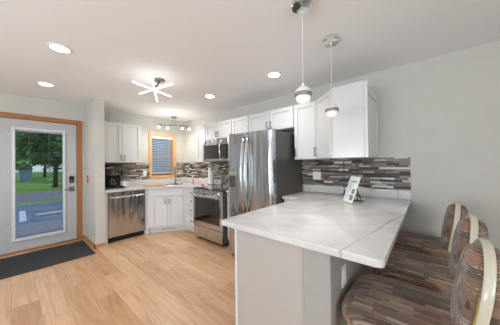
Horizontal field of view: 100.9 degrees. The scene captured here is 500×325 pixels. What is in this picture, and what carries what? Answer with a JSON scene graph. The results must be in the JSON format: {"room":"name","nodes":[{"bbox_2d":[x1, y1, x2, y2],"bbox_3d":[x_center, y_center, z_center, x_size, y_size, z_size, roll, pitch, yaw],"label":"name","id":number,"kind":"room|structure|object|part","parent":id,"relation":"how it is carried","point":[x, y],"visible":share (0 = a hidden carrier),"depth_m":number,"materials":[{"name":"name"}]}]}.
{"room":"kitchen","nodes":[
{"label":"kitchen","id":0,"kind":"room"},
{"bbox_2d":[0,93,84,234],"bbox_3d":[-4.419,0.183,2.331,0.120,2.434,4.155,-1,-1,41],"label":"wall","id":1,"kind":"structure","parent":0,"point":[9,103],"depth_m":3.45,"materials":[{"name":"paint"}]},
{"bbox_2d":[0,117,76,254],"bbox_3d":[-3.413,0.346,3.384,0.104,2.036,0.883,-1,-1,41],"label":"door","id":2,"kind":"structure","parent":1,"relation":"in","point":[9,243],"depth_m":3.27,"materials":[{"name":"grey paint"}]},
{"bbox_3d":[-3.419,0.331,3.368,0.026,1.760,0.620,-1,-1,41],"label":"glazing frame","id":3,"kind":"part","parent":2,"relation":"part of","materials":[{"name":"white plastic"}]},
{"bbox_3d":[-3.456,-0.498,3.400,0.020,0.022,0.545,-1,-1,41],"label":"blind head rail","id":4,"kind":"part","parent":2,"relation":"part of","materials":[{"name":"grey"}]},
{"bbox_2d":[0,238,76,256],"bbox_3d":[-3.456,1.383,3.412,0.132,0.028,0.905,-1,-1,41],"label":"trim","id":5,"kind":"structure","parent":1,"relation":"attached to","point":[52,244],"depth_m":3.33,"materials":[{"name":"brown wood"}]},
{"bbox_2d":[0,112,81,124],"bbox_3d":[-3.471,-0.714,3.432,0.140,0.082,1.045,-1,-1,41],"label":"trim","id":6,"kind":"structure","parent":1,"relation":"attached to","point":[2,114],"depth_m":3.36,"materials":[{"name":"brown wood"}]},
{"bbox_2d":[76,124,82,239],"bbox_3d":[-3.460,0.322,3.425,0.138,2.150,1.043,-1,-1,41],"label":"trim","id":7,"kind":"structure","parent":1,"relation":"attached to","point":[78,127],"depth_m":3.74,"materials":[{"name":"brown wood"}]},
{"bbox_2d":[84,98,104,244],"bbox_3d":[-2.737,0.172,3.622,0.740,2.434,0.133,-1,-1,41],"label":"wall","id":8,"kind":"structure","parent":0,"point":[94,132],"depth_m":3.41,"materials":[{"name":"paint"}]},
{"bbox_2d":[84,235,105,248],"bbox_3d":[-2.722,1.358,3.603,0.754,0.062,0.147,-1,-1,41],"label":"baseboard","id":9,"kind":"structure","parent":8,"relation":"attached to","point":[86,238],"depth_m":3.39,"materials":[{"name":"brown wood"}]},
{"bbox_2d":[0,230,235,324],"bbox_3d":[-0.932,1.376,0.620,7.600,0.060,6.355,-1,-1,41],"label":"floor","id":10,"kind":"structure","parent":0,"point":[179,277],"depth_m":2.26,"materials":[{"name":"brown wood"}]},
{"bbox_2d":[0,240,94,279],"bbox_3d":[-3.128,1.382,2.845,0.830,0.011,1.455,-1,-1,41],"label":"doormat","id":11,"kind":"object","parent":10,"relation":"on","point":[11,266],"visible":1,"depth_m":2.96,"materials":[{"name":"black rubber"}]},
{"bbox_2d":[105,193,107,244],"bbox_3d":[-2.656,0.954,3.675,0.610,0.870,0.046,-1,-1,41],"label":"filler panel","id":12,"kind":"object","parent":10,"relation":"on","point":[106,208],"visible":0.21,"depth_m":3.48,"materials":[{"name":"white wood"}]},
{"bbox_2d":[107,189,144,242],"bbox_3d":[-2.417,0.954,3.905,0.652,0.868,0.602,-1,-1,41],"label":"dishwasher","id":13,"kind":"object","parent":10,"relation":"on","point":[126,209],"visible":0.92,"depth_m":3.70,"materials":[{"name":"grey metal"}]},
{"bbox_3d":[-2.223,0.551,3.737,0.025,0.061,0.595,-1,-1,41],"label":"control panel","id":14,"kind":"part","parent":13,"relation":"part of","materials":[{"name":"silver metal"}]},
{"bbox_3d":[-2.191,0.606,3.712,0.047,0.026,0.555,-1,-1,41],"label":"handle","id":15,"kind":"part","parent":13,"relation":"part of","materials":[{"name":"silver metal"}]},
{"bbox_2d":[144,188,188,234],"bbox_3d":[-1.683,0.948,4.482,1.030,0.870,1.225,-1,-1,41],"label":"base cabinet","id":16,"kind":"object","parent":10,"relation":"on","point":[165,208],"visible":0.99,"depth_m":4.08,"materials":[{"name":"white wood"}]},
{"bbox_3d":[-1.779,0.964,4.048,0.287,0.575,0.021,-1,0,-15],"label":"door","id":17,"kind":"part","parent":16,"relation":"part of","materials":[{"name":"white wood"}]},
{"bbox_2d":[105,181,221,192],"bbox_3d":[-1.740,0.490,4.101,1.470,0.038,1.891,-1,-1,41],"label":"countertop","id":18,"kind":"structure","parent":16,"relation":"on","point":[189,184],"depth_m":4.07,"materials":[{"name":"white stone"}]},
{"bbox_2d":[105,169,124,188],"bbox_3d":[-2.584,0.307,3.888,0.280,0.344,0.330,-1,-1,41],"label":"coffee maker","id":19,"kind":"object","parent":18,"relation":"on","point":[112,177],"visible":0.91,"depth_m":3.85,"materials":[{"name":"black plastic"}]},
{"bbox_3d":[-2.662,0.316,3.942,0.090,0.270,0.310,-1,-1,41],"label":"water tank","id":20,"kind":"part","parent":19,"relation":"part of","materials":[{"name":"black plastic"}]},
{"bbox_2d":[207,169,214,184],"bbox_3d":[-0.807,0.294,4.263,0.150,0.332,0.150,-1,-1,41],"label":"paper towel holder","id":21,"kind":"object","parent":18,"relation":"on","point":[211,172],"visible":0.98,"depth_m":4.22,"materials":[{"name":"white paper"}]},
{"bbox_3d":[-1.760,0.471,4.426,0.654,0.006,0.710,-1,-1,41],"label":"sink","id":22,"kind":"object","parent":18,"relation":"in","visible":0},
{"bbox_2d":[144,184,166,185],"bbox_3d":[-1.919,0.459,4.201,0.390,0.016,0.240,-1,0,-11],"label":"cutting board","id":23,"kind":"object","parent":22,"relation":"on","point":[147,184],"visible":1,"depth_m":4.12,"materials":[{"name":"brown wood"}]},
{"bbox_3d":[-1.641,0.590,4.088,0.583,0.130,0.021,-1,0,-15],"label":"false drawer","id":24,"kind":"part","parent":16,"relation":"part of","materials":[{"name":"white wood"}]},
{"bbox_2d":[160,227,175,230],"bbox_3d":[-1.640,1.329,4.139,0.288,0.047,0.008,-1,0,-15],"label":"vent grille","id":25,"kind":"object","parent":16,"relation":"attached to","point":[161,228],"depth_m":4.14,"materials":[{"name":"white metal"}]},
{"bbox_3d":[-1.495,0.961,4.122,0.287,0.575,0.021,-1,0,-15],"label":"door","id":26,"kind":"part","parent":16,"relation":"part of","materials":[{"name":"white wood"}]},
{"bbox_2d":[186,188,193,231],"bbox_3d":[-0.940,0.938,4.226,0.426,0.870,0.644,-1,-1,41],"label":"base cabinet","id":27,"kind":"object","parent":10,"relation":"on","point":[189,197],"visible":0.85,"depth_m":4.05,"materials":[{"name":"white wood"}]},
{"bbox_3d":[-1.123,0.928,4.013,0.402,0.171,0.024,-1,-1,41],"label":"drawer","id":28,"kind":"part","parent":27,"relation":"part of","materials":[{"name":"white wood"}]},
{"bbox_3d":[-1.126,0.750,4.015,0.402,0.156,0.024,-1,-1,41],"label":"drawer","id":29,"kind":"part","parent":27,"relation":"part of","materials":[{"name":"white wood"}]},
{"bbox_3d":[-1.121,1.133,4.012,0.402,0.211,0.024,-1,-1,41],"label":"drawer","id":30,"kind":"part","parent":27,"relation":"part of","materials":[{"name":"white wood"}]},
{"bbox_3d":[-1.127,0.590,4.016,0.402,0.136,0.024,-1,-1,41],"label":"drawer","id":31,"kind":"part","parent":27,"relation":"part of","materials":[{"name":"white wood"}]},
{"bbox_2d":[192,175,228,246],"bbox_3d":[-0.530,0.807,3.775,0.768,1.116,0.786,-1,-1,41],"label":"range","id":32,"kind":"object","parent":10,"relation":"on","point":[209,202],"visible":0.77,"depth_m":3.46,"materials":[{"name":"grey metal"}]},
{"bbox_3d":[-0.771,0.565,3.501,0.678,0.028,0.058,-1,-1,41],"label":"handle","id":33,"kind":"part","parent":32,"relation":"part of","materials":[{"name":"silver metal"}]},
{"bbox_3d":[-0.737,0.810,3.535,0.764,0.600,0.041,-1,-1,41],"label":"oven door","id":34,"kind":"part","parent":32,"relation":"part of","materials":[{"name":"silver metal"}]},
{"bbox_3d":[-0.738,0.489,3.540,0.766,0.033,0.034,-1,-1,41],"label":"trim","id":35,"kind":"part","parent":32,"relation":"part of","materials":[{"name":"silver metal"}]},
{"bbox_3d":[-0.728,1.218,3.537,0.764,0.195,0.029,-1,-1,41],"label":"storage drawer","id":36,"kind":"part","parent":32,"relation":"part of","materials":[{"name":"silver metal"}]},
{"bbox_2d":[193,184,227,191],"bbox_3d":[-0.535,0.460,3.776,0.768,0.022,0.663,-1,-1,41],"label":"cooktop","id":37,"kind":"object","parent":32,"relation":"in","point":[213,188],"depth_m":3.63,"materials":[{"name":"grey"}]},
{"bbox_2d":[227,194,228,239],"bbox_3d":[-0.091,0.922,3.513,0.217,0.870,0.614,-1,-1,41],"label":"base cabinet","id":38,"kind":"object","parent":10,"relation":"on","point":[227,194],"visible":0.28,"depth_m":3.33,"materials":[{"name":"white"}]},
{"bbox_2d":[228,128,301,253],"bbox_3d":[0.189,0.465,3.026,0.800,1.772,0.894,-1,-1,41],"label":"refrigerator","id":39,"kind":"object","parent":10,"relation":"on","point":[263,168],"visible":0.66,"depth_m":2.72,"materials":[{"name":"grey metal"}]},
{"bbox_3d":[-0.003,1.025,2.792,0.800,0.532,0.100,-1,-1,41],"label":"freezer drawer","id":40,"kind":"part","parent":39,"relation":"part of","materials":[{"name":"silver metal"}]},
{"bbox_3d":[-0.253,0.150,2.949,0.136,0.070,0.003,-1,-1,41],"label":"dispenser panel","id":41,"kind":"part","parent":39,"relation":"part of","materials":[{"name":"silver metal"}]},
{"bbox_3d":[-0.165,0.176,2.930,0.397,1.155,0.100,-1,-1,41],"label":"door","id":42,"kind":"part","parent":39,"relation":"part of","materials":[{"name":"silver metal"}]},
{"bbox_3d":[-0.098,0.169,2.753,0.027,1.045,0.108,-1,-1,41],"label":"handle","id":43,"kind":"part","parent":39,"relation":"part of","materials":[{"name":"silver metal"}]},
{"bbox_3d":[-0.045,0.168,2.708,0.027,1.045,0.108,-1,-1,41],"label":"handle","id":44,"kind":"part","parent":39,"relation":"part of","materials":[{"name":"silver metal"}]},
{"bbox_3d":[0.140,0.171,2.667,0.397,1.155,0.100,-1,-1,41],"label":"door","id":45,"kind":"part","parent":39,"relation":"part of","materials":[{"name":"silver metal"}]},
{"bbox_2d":[235,199,303,324],"bbox_3d":[0.569,0.904,2.145,0.870,0.870,1.822,-1,-1,41],"label":"base cabinet","id":46,"kind":"object","parent":10,"relation":"on","point":[269,280],"visible":0.23,"depth_m":1.35,"materials":[{"name":"grey paint"}]},
{"bbox_2d":[221,191,410,267],"bbox_3d":[0.698,0.446,2.007,1.282,0.038,1.878,-1,-1,41],"label":"countertop","id":47,"kind":"structure","parent":46,"relation":"on","point":[366,233],"depth_m":1.44,"materials":[{"name":"white stone"}]},
{"bbox_2d":[343,176,360,203],"bbox_3d":[1.072,0.283,2.181,0.100,0.269,0.185,-1,0,-3],"label":"brochure","id":48,"kind":"object","parent":47,"relation":"on","point":[354,181],"visible":1,"depth_m":2.17,"materials":[{"name":"white paper"}]},
{"bbox_2d":[341,161,364,201],"bbox_3d":[1.177,0.203,2.357,0.236,0.439,0.165,-1,-1,34],"label":"wire stand","id":49,"kind":"object","parent":47,"relation":"on","point":[343,164],"visible":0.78,"depth_m":2.33,"materials":[{"name":"black metal"}]},
{"bbox_2d":[342,238,499,324],"bbox_3d":[0.833,0.834,1.047,0.613,0.990,0.544,-1,-1,41],"label":"bar chair","id":50,"kind":"object","parent":10,"relation":"on","point":[372,299],"visible":1,"depth_m":0.96,"materials":[{"name":"fabric"}]},
{"bbox_3d":[0.815,0.765,1.062,0.570,0.091,0.544,-1,-1,41],"label":"seat","id":51,"kind":"part","parent":50,"relation":"part of","materials":[{"name":"fabric"}]},
{"bbox_3d":[0.990,0.581,0.910,0.105,0.489,0.398,-1,-1,41],"label":"frame","id":52,"kind":"part","parent":50,"relation":"part of","materials":[{"name":"beige"}]},
{"bbox_2d":[371,214,488,295],"bbox_3d":[1.238,0.833,1.476,0.613,0.990,0.544,-1,-1,41],"label":"bar chair","id":53,"kind":"object","parent":10,"relation":"on","point":[432,272],"visible":0.51,"depth_m":1.34,"materials":[{"name":"beige"}]},
{"bbox_3d":[1.221,0.763,1.491,0.570,0.091,0.544,-1,-1,41],"label":"seat","id":54,"kind":"part","parent":53,"relation":"part of","materials":[{"name":"fabric"}]},
{"bbox_3d":[1.396,0.579,1.339,0.105,0.489,0.398,-1,-1,41],"label":"frame","id":55,"kind":"part","parent":53,"relation":"part of","materials":[{"name":"beige wood"}]},
{"bbox_2d":[393,201,467,258],"bbox_3d":[1.595,0.832,1.928,0.613,0.990,0.544,-1,-1,41],"label":"bar chair","id":56,"kind":"object","parent":10,"relation":"on","point":[441,246],"visible":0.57,"depth_m":1.74,"materials":[{"name":"beige fabric"}]},
{"bbox_3d":[1.578,0.763,1.943,0.570,0.091,0.544,-1,-1,41],"label":"seat","id":57,"kind":"part","parent":56,"relation":"part of","materials":[{"name":"fabric"}]},
{"bbox_3d":[1.753,0.578,1.791,0.105,0.489,0.398,-1,-1,41],"label":"frame","id":58,"kind":"part","parent":56,"relation":"part of","materials":[{"name":"beige wood"}]},
{"bbox_2d":[104,109,183,178],"bbox_3d":[-2.373,0.176,4.647,0.190,2.434,1.895,-1,-1,41],"label":"wall","id":59,"kind":"structure","parent":0,"point":[148,124],"depth_m":4.62,"materials":[{"name":"paint"}]},
{"bbox_2d":[104,121,141,162],"bbox_3d":[-2.542,-0.372,4.015,0.394,0.755,0.710,-1,-1,41],"label":"upper cabinet","id":60,"kind":"object","parent":59,"relation":"attached to","point":[122,140],"visible":0.88,"depth_m":3.92,"materials":[{"name":"white wood"}]},
{"bbox_3d":[-2.540,-0.371,3.791,0.021,0.737,0.327,-1,-1,41],"label":"door","id":61,"kind":"part","parent":60,"relation":"part of","materials":[{"name":"white wood"}]},
{"bbox_3d":[-2.321,-0.372,4.044,0.021,0.737,0.331,-1,-1,41],"label":"door","id":62,"kind":"part","parent":60,"relation":"part of","materials":[{"name":"white wood"}]},
{"bbox_2d":[105,163,183,180],"bbox_3d":[-2.300,0.193,4.580,0.008,0.373,1.885,-1,-1,41],"label":"tiled wall","id":63,"kind":"structure","parent":59,"relation":"attached to","point":[131,171],"depth_m":4.39,"materials":[{"name":"tile"}]},
{"bbox_2d":[121,177,183,185],"bbox_3d":[-2.297,0.430,4.570,0.020,0.102,1.872,-1,-1,41],"label":"backsplash upstand","id":64,"kind":"structure","parent":59,"relation":"attached to","point":[165,180],"depth_m":4.68,"materials":[{"name":"white stone"}]},
{"bbox_2d":[149,132,176,178],"bbox_3d":[-2.109,-0.156,4.927,0.194,1.059,0.659,-1,-1,41],"label":"window","id":65,"kind":"structure","parent":59,"relation":"in","point":[163,175],"depth_m":4.96,"materials":[{"name":"brown wood"}]},
{"bbox_3d":[-2.171,-0.155,4.980,0.030,0.911,0.511,-1,-1,41],"label":"frame","id":66,"kind":"part","parent":65,"relation":"part of","materials":[{"name":"brown wood"}]},
{"bbox_2d":[152,136,172,173],"bbox_3d":[-2.077,-0.177,4.899,0.050,0.866,0.505,-1,-1,41],"label":"window blind","id":67,"kind":"object","parent":65,"relation":"attached to","point":[156,137],"visible":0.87,"depth_m":4.89,"materials":[{"name":"white"}]},
{"bbox_3d":[-2.082,-0.584,4.902,0.050,0.051,0.505,-1,-1,41],"label":"head rail","id":68,"kind":"part","parent":67,"relation":"part of","materials":[{"name":"white"}]},
{"bbox_2d":[0,0,499,121],"bbox_3d":[-0.962,-1.128,0.639,7.600,0.080,6.355,-1,-1,41],"label":"ceiling","id":69,"kind":"structure","parent":0,"point":[227,50],"depth_m":1.90,"materials":[{"name":"white paint"}]},
{"bbox_2d":[36,81,54,86],"bbox_3d":[-2.732,-1.046,2.764,0.180,0.008,0.180,-1,-1,41],"label":"recessed light","id":70,"kind":"object","parent":69,"relation":"in","point":[47,84],"visible":1,"depth_m":2.76,"materials":[{"name":"white plastic"}]},
{"bbox_2d":[47,42,72,53],"bbox_3d":[-1.773,-1.064,1.926,0.180,0.008,0.180,-1,-1,41],"label":"recessed light","id":71,"kind":"object","parent":69,"relation":"in","point":[57,47],"visible":1,"depth_m":1.92,"materials":[{"name":"white plastic"}]},
{"bbox_2d":[132,75,172,101],"bbox_3d":[-1.217,-0.962,2.603,0.437,0.215,0.617,0,0,-23],"label":"starburst light","id":72,"kind":"object","parent":69,"relation":"attached to","point":[158,81],"visible":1,"depth_m":2.61,"materials":[{"name":"silver metal"}]},
{"bbox_2d":[158,117,189,129],"bbox_3d":[-1.742,-0.904,4.759,0.704,0.285,0.129,-1,0,-22],"label":"track light","id":73,"kind":"object","parent":69,"relation":"attached to","point":[171,117],"visible":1,"depth_m":4.76,"materials":[{"name":"silver metal"}]},
{"bbox_2d":[204,94,215,97],"bbox_3d":[-0.644,-1.067,3.327,0.180,0.008,0.180,-1,-1,41],"label":"recessed light","id":74,"kind":"object","parent":69,"relation":"in","point":[206,95],"visible":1,"depth_m":3.33,"materials":[{"name":"white"}]},
{"bbox_2d":[267,71,280,77],"bbox_3d":[0.297,-1.083,2.554,0.180,0.008,0.180,-1,-1,41],"label":"recessed light","id":75,"kind":"object","parent":69,"relation":"in","point":[274,74],"visible":1,"depth_m":2.54,"materials":[{"name":"white"}]},
{"bbox_2d":[291,0,312,104],"bbox_3d":[0.358,-0.746,1.405,0.146,0.700,0.146,-1,-1,41],"label":"pendant light","id":76,"kind":"object","parent":69,"relation":"hanging from","point":[303,94],"visible":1,"depth_m":1.38,"materials":[{"name":"white glass"}]},
{"bbox_3d":[0.358,-0.790,1.405,0.003,0.515,0.003,-1,-1,41],"label":"cord","id":77,"kind":"part","parent":76,"relation":"part of","materials":[{"name":"white plastic"}]},
{"bbox_3d":[0.362,-0.424,1.402,0.113,0.056,0.113,-1,-1,41],"label":"glass globe","id":78,"kind":"part","parent":76,"relation":"part of","materials":[{"name":"white glass"}]},
{"bbox_2d":[322,34,339,117],"bbox_3d":[0.720,-0.748,1.824,0.146,0.700,0.146,-1,-1,41],"label":"pendant light","id":79,"kind":"object","parent":69,"relation":"hanging from","point":[332,110],"visible":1,"depth_m":1.79,"materials":[{"name":"white glass"}]},
{"bbox_3d":[0.724,-0.426,1.822,0.113,0.056,0.113,-1,-1,41],"label":"glass globe","id":80,"kind":"part","parent":79,"relation":"part of","materials":[{"name":"white glass"}]},
{"bbox_2d":[303,248,373,324],"bbox_3d":[0.961,0.897,1.813,0.153,0.871,1.831,-1,-1,41],"label":"wall","id":81,"kind":"structure","parent":0,"point":[324,294],"depth_m":1.14,"materials":[{"name":"grey paint"}]},
{"bbox_2d":[341,262,346,287],"bbox_3d":[0.563,0.673,1.233,0.009,0.125,0.075,-1,-1,41],"label":"wall outlet","id":82,"kind":"object","parent":81,"relation":"attached to","point":[343,268],"visible":1,"depth_m":1.22,"materials":[{"name":"white plastic"}]},
{"bbox_2d":[184,40,499,249],"bbox_3d":[1.089,0.123,2.990,7.600,2.434,0.120,-1,-1,41],"label":"wall","id":83,"kind":"structure","parent":0,"point":[442,112],"depth_m":2.15,"materials":[{"name":"paint"}]},
{"bbox_2d":[196,125,205,161],"bbox_3d":[-0.912,-0.389,4.375,0.315,0.755,0.396,-1,-1,41],"label":"upper cabinet","id":84,"kind":"object","parent":83,"relation":"attached to","point":[200,130],"visible":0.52,"depth_m":4.28,"materials":[{"name":"white wood"}]},
{"bbox_2d":[206,119,231,139],"bbox_3d":[-0.509,-0.612,4.027,0.751,0.325,0.396,-1,-1,41],"label":"upper cabinet","id":85,"kind":"object","parent":83,"relation":"attached to","point":[222,129],"visible":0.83,"depth_m":3.87,"materials":[{"name":"white wood"}]},
{"bbox_3d":[-0.746,-0.606,4.036,0.364,0.307,0.021,-1,-1,41],"label":"door","id":86,"kind":"part","parent":85,"relation":"part of","materials":[{"name":"white wood"}]},
{"bbox_2d":[203,137,227,161],"bbox_3d":[-0.538,-0.234,3.986,0.744,0.424,0.479,-1,-1,41],"label":"microwave","id":87,"kind":"object","parent":85,"relation":"attached to","point":[214,150],"visible":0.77,"depth_m":3.86,"materials":[{"name":"grey metal"}]},
{"bbox_3d":[-0.417,-0.201,3.675,0.155,0.261,0.027,-1,-1,41],"label":"control panel","id":88,"kind":"part","parent":87,"relation":"part of","materials":[{"name":"black glass"}]},
{"bbox_3d":[-0.466,-0.611,3.794,0.365,0.307,0.021,-1,-1,41],"label":"door","id":89,"kind":"part","parent":85,"relation":"part of","materials":[{"name":"white wood"}]},
{"bbox_2d":[232,115,248,133],"bbox_3d":[-0.073,-0.404,3.651,0.390,0.755,0.396,-1,-1,41],"label":"upper cabinet","id":90,"kind":"object","parent":83,"relation":"attached to","point":[240,124],"visible":0.35,"depth_m":3.54,"materials":[{"name":"white wood"}]},
{"bbox_2d":[248,106,293,132],"bbox_3d":[0.390,-0.635,3.251,0.836,0.310,0.396,-1,-1,41],"label":"upper cabinet","id":91,"kind":"object","parent":83,"relation":"attached to","point":[282,119],"visible":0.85,"depth_m":3.09,"materials":[{"name":"white wood"}]},
{"bbox_3d":[0.140,-0.629,3.271,0.416,0.292,0.021,-1,-1,41],"label":"door","id":92,"kind":"part","parent":91,"relation":"part of","materials":[{"name":"white wood"}]},
{"bbox_3d":[0.453,-0.635,3.001,0.398,0.292,0.021,-1,-1,41],"label":"door","id":93,"kind":"part","parent":91,"relation":"part of","materials":[{"name":"white wood"}]},
{"bbox_2d":[184,157,410,190],"bbox_3d":[0.053,0.215,3.800,4.590,0.485,0.008,-1,-1,41],"label":"tiled wall","id":94,"kind":"structure","parent":83,"relation":"attached to","point":[375,173],"depth_m":2.72,"materials":[{"name":"tile"}]},
{"bbox_2d":[184,177,220,183],"bbox_3d":[-1.121,0.418,4.805,1.451,0.102,0.020,-1,-1,41],"label":"backsplash upstand","id":95,"kind":"structure","parent":94,"relation":"attached to","point":[201,180],"depth_m":4.77,"materials":[{"name":"white stone"}]},
{"bbox_2d":[313,172,320,179],"bbox_3d":[0.971,0.191,2.996,0.118,0.116,0.009,-1,-1,41],"label":"wall outlet","id":96,"kind":"object","parent":94,"relation":"attached to","point":[316,175],"visible":1,"depth_m":2.99,"materials":[{"name":"white plastic"}]},
{"bbox_2d":[304,184,410,199],"bbox_3d":[1.304,0.374,2.713,1.280,0.102,0.020,-1,-1,41],"label":"backsplash upstand","id":97,"kind":"structure","parent":94,"relation":"attached to","point":[383,193],"depth_m":2.56,"materials":[{"name":"white stone"}]},
{"bbox_2d":[294,101,316,159],"bbox_3d":[0.831,-0.421,2.871,0.318,0.755,0.396,-1,-1,41],"label":"upper cabinet","id":98,"kind":"object","parent":83,"relation":"attached to","point":[305,114],"visible":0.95,"depth_m":2.76,"materials":[{"name":"white wood"}]},
{"bbox_2d":[314,80,378,158],"bbox_3d":[1.110,-0.429,2.470,0.652,0.759,0.638,-1,-1,41],"label":"upper cabinet","id":99,"kind":"object","parent":83,"relation":"attached to","point":[353,133],"visible":1,"depth_m":2.18,"materials":[{"name":"white wood"}]},
{"bbox_3d":[0.867,-0.421,2.450,0.021,0.737,0.393,-1,0,-4],"label":"door","id":100,"kind":"part","parent":99,"relation":"part of","materials":[{"name":"white wood"}]},
{"bbox_3d":[1.012,-0.430,2.138,0.301,0.759,0.008,-1,-1,41],"label":"panel","id":101,"kind":"part","parent":99,"relation":"part of","materials":[{"name":"white wood"}]},
{"bbox_3d":[1.348,-0.431,2.270,0.030,0.755,0.630,-1,-1,41],"label":"panel","id":102,"kind":"part","parent":99,"relation":"part of","materials":[{"name":"white wood"}]},
{"label":"outside","id":103,"kind":"structure","parent":0,"visible":0},
{"bbox_2d":[16,218,62,237],"bbox_3d":[-4.189,1.596,4.940,2.960,0.060,10.000,-1,-1,41],"label":"deck","id":104,"kind":"object","parent":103,"point":[23,230],"depth_m":5.00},
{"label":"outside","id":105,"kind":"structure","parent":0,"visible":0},
{"bbox_2d":[15,171,62,205],"bbox_3d":[-39.182,2.324,27.212,85.060,0.240,130.000,-1,-1,41],"label":"lawn","id":106,"kind":"structure","parent":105,"point":[39,183],"depth_m":16.99,"materials":[{"name":"green plant"}]},
{"bbox_2d":[15,131,32,160],"bbox_3d":[-21.237,-1.771,16.751,5.862,7.384,6.104,-1,-1,41],"label":"leafy tree","id":107,"kind":"object","parent":106,"relation":"on","point":[18,156],"visible":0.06,"depth_m":16.80,"materials":[{"name":"green plant"}]},
{"bbox_2d":[17,166,32,181],"bbox_3d":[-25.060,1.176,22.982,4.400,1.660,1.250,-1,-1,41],"label":"house","id":108,"kind":"structure","parent":106,"relation":"on","point":[24,172],"depth_m":21.66,"materials":[{"name":"blue"}]},
{"bbox_2d":[15,160,46,176],"bbox_3d":[-29.412,-3.011,29.525,8.810,10.260,11.288,-1,-1,36],"label":"leafy tree","id":109,"kind":"object","parent":106,"relation":"on","point":[20,163],"visible":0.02,"depth_m":26.55,"materials":[{"name":"green plant"}]},
{"bbox_3d":[-29.386,-3.505,29.614,8.868,9.271,11.418,-1,-1,41],"label":"crown","id":110,"kind":"part","parent":109,"relation":"part of","materials":[{"name":"green plant"}]},
{"bbox_2d":[15,131,61,187],"bbox_3d":[-14.383,-1.571,14.715,5.885,6.794,6.405,-1,-1,41],"label":"leafy tree","id":111,"kind":"object","parent":106,"relation":"on","point":[44,145],"visible":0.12,"depth_m":14.28,"materials":[{"name":"green plant"}]},
{"bbox_3d":[-14.372,-2.318,14.778,5.931,5.301,6.518,-1,-1,41],"label":"crown","id":112,"kind":"part","parent":111,"relation":"part of","materials":[{"name":"green plant"}]},
{"bbox_2d":[42,164,61,170],"bbox_3d":[-37.320,-3.399,44.652,10.609,11.497,11.885,-1,-1,41],"label":"leafy tree","id":113,"kind":"object","parent":106,"relation":"on","point":[59,165],"visible":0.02,"depth_m":42.63,"materials":[{"name":"green plant"}]},
{"bbox_2d":[152,138,168,173],"bbox_3d":[-3.863,-0.828,12.379,4.400,5.010,5.900,-1,-1,41],"label":"house","id":114,"kind":"structure","parent":106,"relation":"on","point":[153,138],"depth_m":9.19,"materials":[{"name":"blue"}]},
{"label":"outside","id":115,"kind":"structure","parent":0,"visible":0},
{"bbox_2d":[15,201,62,224],"bbox_3d":[-4.286,1.647,10.307,4.200,0.040,70.000,-1,-1,41],"label":"parking lot","id":116,"kind":"structure","parent":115,"point":[31,210],"depth_m":7.01,"materials":[{"name":"asphalt"}]},
{"bbox_2d":[19,211,26,221],"bbox_3d":[-6.967,1.627,6.327,2.000,0.006,0.140,-1,-1,42],"label":"road marking","id":117,"kind":"object","parent":116,"relation":"on","point":[22,214],"visible":1,"depth_m":6.20,"materials":[{"name":"white paint"}]},
{"bbox_2d":[36,210,62,215],"bbox_3d":[-5.869,1.580,6.851,0.160,0.080,1.700,-1,-1,41],"label":"parking line","id":118,"kind":"object","parent":116,"relation":"on","point":[59,211],"visible":0.42,"depth_m":6.38,"materials":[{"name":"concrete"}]},
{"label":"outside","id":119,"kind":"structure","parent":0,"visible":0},
{"bbox_2d":[15,190,62,203],"bbox_3d":[-11.526,1.735,9.951,4.300,0.030,120.000,-1,-1,41],"label":"road","id":120,"kind":"structure","parent":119,"point":[49,195],"depth_m":10.36,"materials":[{"name":"grey asphalt"}]}
]}

